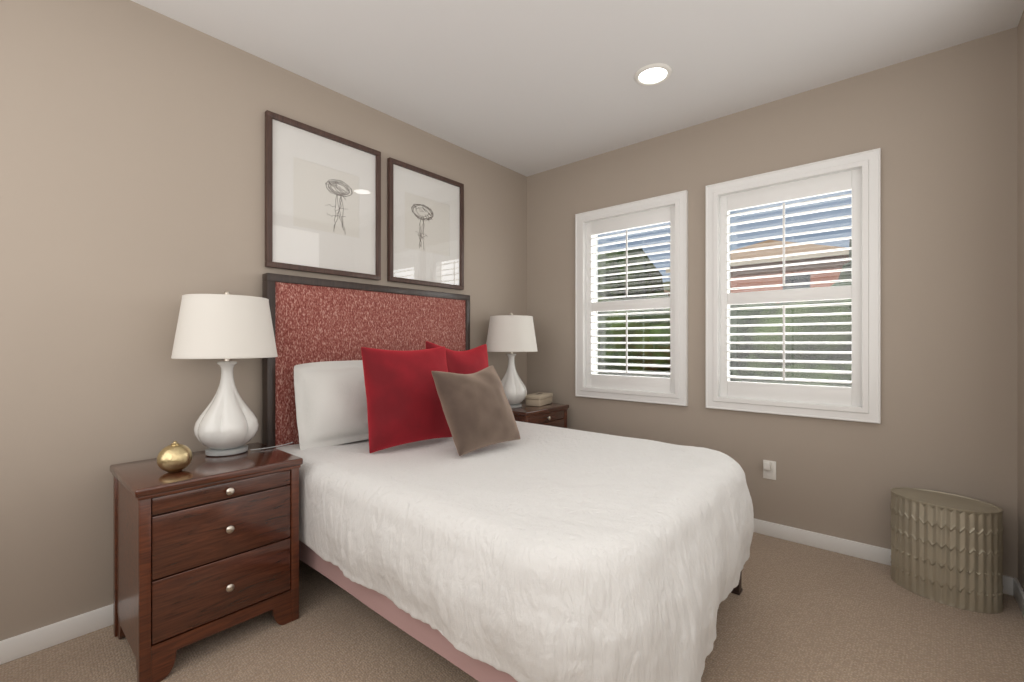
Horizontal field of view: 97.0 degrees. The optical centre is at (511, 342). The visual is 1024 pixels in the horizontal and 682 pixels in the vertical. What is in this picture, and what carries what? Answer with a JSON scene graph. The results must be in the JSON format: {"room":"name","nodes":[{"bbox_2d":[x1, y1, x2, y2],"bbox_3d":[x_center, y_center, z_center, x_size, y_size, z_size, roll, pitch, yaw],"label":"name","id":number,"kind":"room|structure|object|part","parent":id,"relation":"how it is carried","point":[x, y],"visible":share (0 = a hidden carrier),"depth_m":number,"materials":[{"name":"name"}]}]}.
{"room":"bedroom","nodes":[
{"label":"bedroom","id":0,"kind":"room"},
{"bbox_2d":[0,0,526,640],"bbox_3d":[-1.131,-0.150,2.734,0.160,2.700,4.020,0,0,41],"label":"wall","id":1,"kind":"structure","parent":0,"point":[132,172],"depth_m":1.96,"materials":[{"name":"beige paint"}]},
{"bbox_2d":[0,604,112,664],"bbox_3d":[-1.065,1.157,2.678,0.014,0.086,3.700,0,0,41],"label":"baseboard","id":2,"kind":"structure","parent":1,"relation":"attached to","point":[31,642],"depth_m":1.79,"materials":[{"name":"white wood"}]},
{"bbox_2d":[265,110,380,280],"bbox_3d":[-1.074,-0.814,2.650,0.031,0.823,0.690,0,0,41],"label":"picture","id":3,"kind":"object","parent":1,"relation":"attached to","point":[322,202],"visible":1,"depth_m":2.61,"materials":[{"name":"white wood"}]},
{"bbox_2d":[387,157,463,289],"bbox_3d":[-0.592,-0.808,3.211,0.031,0.807,0.662,0,0,41],"label":"picture","id":4,"kind":"object","parent":1,"relation":"attached to","point":[425,227],"visible":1,"depth_m":3.18,"materials":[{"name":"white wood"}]},
{"bbox_2d":[0,532,1023,681],"bbox_3d":[0.061,1.250,1.712,3.300,0.100,4.020,0,0,41],"label":"floor","id":5,"kind":"structure","parent":0,"point":[795,612],"depth_m":1.81,"materials":[{"name":"carpet"}]},
{"bbox_2d":[110,442,302,681],"bbox_3d":[-1.276,0.850,1.912,0.505,0.700,0.571,0,0,41],"label":"nightstand","id":6,"kind":"object","parent":5,"relation":"on","point":[204,546],"visible":1,"depth_m":1.74,"materials":[{"name":"brown wood"}]},
{"bbox_2d":[157,441,192,472],"bbox_3d":[-1.312,0.440,1.763,0.114,0.119,0.114,0,0,41],"label":"decorative ball","id":7,"kind":"object","parent":6,"relation":"on","point":[174,456],"visible":1,"depth_m":1.73,"materials":[{"name":"gold metal"}]},
{"bbox_2d":[171,291,292,456],"bbox_3d":[-1.277,0.131,2.099,0.410,0.737,0.486,0,0,41],"label":"lamp","id":8,"kind":"object","parent":6,"relation":"on","point":[226,326],"visible":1,"depth_m":1.96,"materials":[{"name":"white ceramic"}]},
{"bbox_2d":[262,273,753,681],"bbox_3d":[-0.028,0.419,2.257,2.095,1.562,1.605,0,0,41],"label":"bed","id":9,"kind":"object","parent":5,"relation":"on","point":[539,553],"visible":0.85,"depth_m":1.56,"materials":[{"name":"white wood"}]},
{"bbox_2d":[294,360,368,449],"bbox_3d":[-0.901,0.325,2.557,0.215,0.451,0.647,0,0,41],"label":"pillow sham","id":10,"kind":"object","parent":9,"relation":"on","point":[331,402],"visible":0.56,"depth_m":2.39,"materials":[{"name":"white fabric"}]},
{"bbox_3d":[-0.812,0.419,2.902,0.065,1.562,1.450,0,0,41],"label":"headboard","id":11,"kind":"part","parent":9,"relation":"part of","materials":[{"name":"fabric"}]},
{"bbox_2d":[361,346,451,452],"bbox_3d":[-0.552,0.284,2.470,0.224,0.526,0.545,0,0,41],"label":"pillow","id":12,"kind":"object","parent":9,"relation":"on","point":[404,405],"visible":0.96,"depth_m":2.34,"materials":[{"name":"fabric"}]},
{"bbox_2d":[426,341,488,373],"bbox_3d":[-0.328,0.267,2.890,0.209,0.558,0.567,0,0,41],"label":"pillow","id":13,"kind":"object","parent":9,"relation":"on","point":[473,360],"visible":0.33,"depth_m":2.85,"materials":[{"name":"fabric"}]},
{"bbox_2d":[431,365,520,455],"bbox_3d":[-0.179,0.339,2.415,0.262,0.419,0.450,0,0,41],"label":"pillow","id":14,"kind":"object","parent":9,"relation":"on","point":[477,410],"visible":1,"depth_m":2.31,"materials":[{"name":"fabric"}]},
{"bbox_2d":[263,414,753,681],"bbox_3d":[0.002,0.785,2.231,2.017,0.522,1.606,0,0,41],"label":"comforter","id":15,"kind":"object","parent":9,"relation":"on","point":[551,553],"depth_m":1.47,"materials":[{"name":"white fabric"}]},
{"bbox_2d":[511,400,568,427],"bbox_3d":[0.101,0.850,3.627,0.505,0.700,0.564,0,0,41],"label":"nightstand","id":16,"kind":"object","parent":5,"relation":"on","point":[553,414],"visible":0.21,"depth_m":3.48,"materials":[{"name":"brown wood"}]},
{"bbox_2d":[486,313,536,407],"bbox_3d":[-0.030,0.131,3.512,0.410,0.737,0.486,0,0,41],"label":"lamp","id":17,"kind":"object","parent":16,"relation":"on","point":[511,333],"visible":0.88,"depth_m":3.41,"materials":[{"name":"white ceramic"}]},
{"bbox_2d":[525,392,552,406],"bbox_3d":[0.222,0.455,3.682,0.138,0.088,0.258,0,0,29],"label":"tissue box","id":18,"kind":"object","parent":16,"relation":"on","point":[538,399],"visible":0.98,"depth_m":3.59,"materials":[{"name":"beige leather"}]},
{"bbox_2d":[890,487,1003,613],"bbox_3d":[2.078,0.976,2.183,0.392,0.447,0.292,0,0,41],"label":"wastebasket","id":19,"kind":"object","parent":5,"relation":"on","point":[946,548],"visible":1,"depth_m":2.08,"materials":[{"name":"beige wicker"}]},
{"bbox_2d":[131,0,1023,176],"bbox_3d":[0.061,-1.550,1.712,3.300,0.100,4.020,0,0,41],"label":"ceiling","id":20,"kind":"structure","parent":0,"point":[526,88],"depth_m":2.34,"materials":[{"name":"white paint"}]},
{"bbox_2d":[634,63,671,85],"bbox_3d":[0.786,-1.492,2.527,0.200,0.014,0.200,0,0,41],"label":"recessed light","id":21,"kind":"object","parent":20,"relation":"in","point":[654,74],"visible":1,"depth_m":2.52,"materials":[{"name":"white plastic"}]},
{"bbox_2d":[527,27,1017,578],"bbox_3d":[1.317,-0.150,3.178,2.980,2.700,0.160,0,0,41],"label":"wall","id":22,"kind":"structure","parent":0,"point":[939,129],"depth_m":2.46,"materials":[{"name":"beige paint"}]},
{"bbox_2d":[575,190,687,405],"bbox_3d":[0.922,-0.310,3.493,0.904,1.494,0.196,0,0,41],"label":"window","id":23,"kind":"structure","parent":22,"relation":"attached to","point":[590,227],"depth_m":3.43,"materials":[{"name":"white wood"}]},
{"bbox_2d":[763,460,775,479],"bbox_3d":[1.593,0.790,2.809,0.072,0.116,0.040,0,0,41],"label":"electrical outlet plate","id":24,"kind":"object","parent":22,"relation":"attached to","point":[769,469],"visible":1,"depth_m":2.81,"materials":[{"name":"white plastic"}]},
{"bbox_2d":[705,148,880,423],"bbox_3d":[1.708,-0.310,2.819,0.914,1.494,0.196,0,0,41],"label":"window","id":25,"kind":"structure","parent":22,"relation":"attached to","point":[859,176],"depth_m":2.72,"materials":[{"name":"white wood"}]},
{"bbox_2d":[754,518,1013,595],"bbox_3d":[1.260,1.157,3.112,2.952,0.086,0.014,0,0,41],"label":"baseboard","id":26,"kind":"structure","parent":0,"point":[877,554],"depth_m":2.61,"materials":[{"name":"white wood"}]},
{"bbox_2d":[1018,10,1023,590],"bbox_3d":[1.253,-0.150,0.691,0.160,2.700,4.020,0,0,41],"label":"wall","id":27,"kind":"structure","parent":0,"point":[1021,302],"depth_m":2.08,"materials":[{"name":"beige paint"}]},
{"bbox_2d":[1013,578,1023,616],"bbox_3d":[1.187,1.157,0.747,0.014,0.086,3.700,0,0,41],"label":"baseboard","id":28,"kind":"structure","parent":27,"relation":"attached to","point":[1018,593],"depth_m":2.06,"materials":[{"name":"white wood"}]},
{"label":"outside","id":29,"kind":"structure","parent":0,"visible":0},
{"bbox_3d":[39.310,2.850,49.795,160.000,0.200,119.600,0,0,41],"label":"lawn","id":30,"kind":"structure","parent":29,"visible":0},
{"bbox_2d":[598,300,632,374],"bbox_3d":[3.305,0.756,14.769,3.416,3.988,4.053,0,0,41],"label":"tree","id":31,"kind":"object","parent":30,"relation":"on","point":[609,318],"depth_m":12.91,"materials":[{"name":"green plant"}]},
{"bbox_2d":[598,308,669,377],"bbox_3d":[4.140,0.753,12.666,3.188,3.993,3.602,0,0,41],"label":"tree","id":32,"kind":"object","parent":30,"relation":"on","point":[647,346],"depth_m":11.53,"materials":[{"name":"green plant"}]},
{"bbox_2d":[598,248,669,301],"bbox_3d":[5.899,-1.095,24.555,5.261,7.689,4.655,0,0,41],"label":"tree","id":33,"kind":"object","parent":30,"relation":"on","point":[639,291],"depth_m":22.89,"materials":[{"name":"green plant"}]},
{"bbox_2d":[663,282,669,290],"bbox_3d":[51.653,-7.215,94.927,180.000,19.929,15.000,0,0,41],"label":"house","id":34,"kind":"structure","parent":30,"relation":"on","point":[667,289],"depth_m":114.07,"materials":[{"name":"beige"}]},
{"bbox_2d":[730,303,777,381],"bbox_3d":[6.409,0.723,12.487,3.328,4.054,3.827,0,0,41],"label":"tree","id":35,"kind":"object","parent":30,"relation":"on","point":[743,321],"depth_m":11.00,"materials":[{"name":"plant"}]},
{"bbox_2d":[666,240,850,302],"bbox_3d":[16.349,-1.775,28.383,9.200,9.050,11.200,0,0,41],"label":"house","id":36,"kind":"structure","parent":30,"relation":"on","point":[769,262],"depth_m":23.76,"materials":[{"name":"paint"}]},
{"bbox_2d":[738,287,851,386],"bbox_3d":[6.774,0.743,10.529,3.068,4.014,3.087,0,0,41],"label":"tree","id":37,"kind":"object","parent":30,"relation":"on","point":[789,338],"depth_m":9.47,"materials":[{"name":"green plant"}]},
{"bbox_2d":[830,278,851,300],"bbox_3d":[8.684,0.602,9.996,3.484,4.296,3.553,0,0,41],"label":"tree","id":38,"kind":"object","parent":30,"relation":"on","point":[842,283],"depth_m":10.00,"materials":[{"name":"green plant"}]},
{"bbox_2d":[838,239,851,279],"bbox_3d":[15.013,-0.962,16.965,4.582,7.424,5.590,0,0,41],"label":"tree","id":39,"kind":"object","parent":30,"relation":"on","point":[844,273],"depth_m":17.42,"materials":[{"name":"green plant"}]}
]}

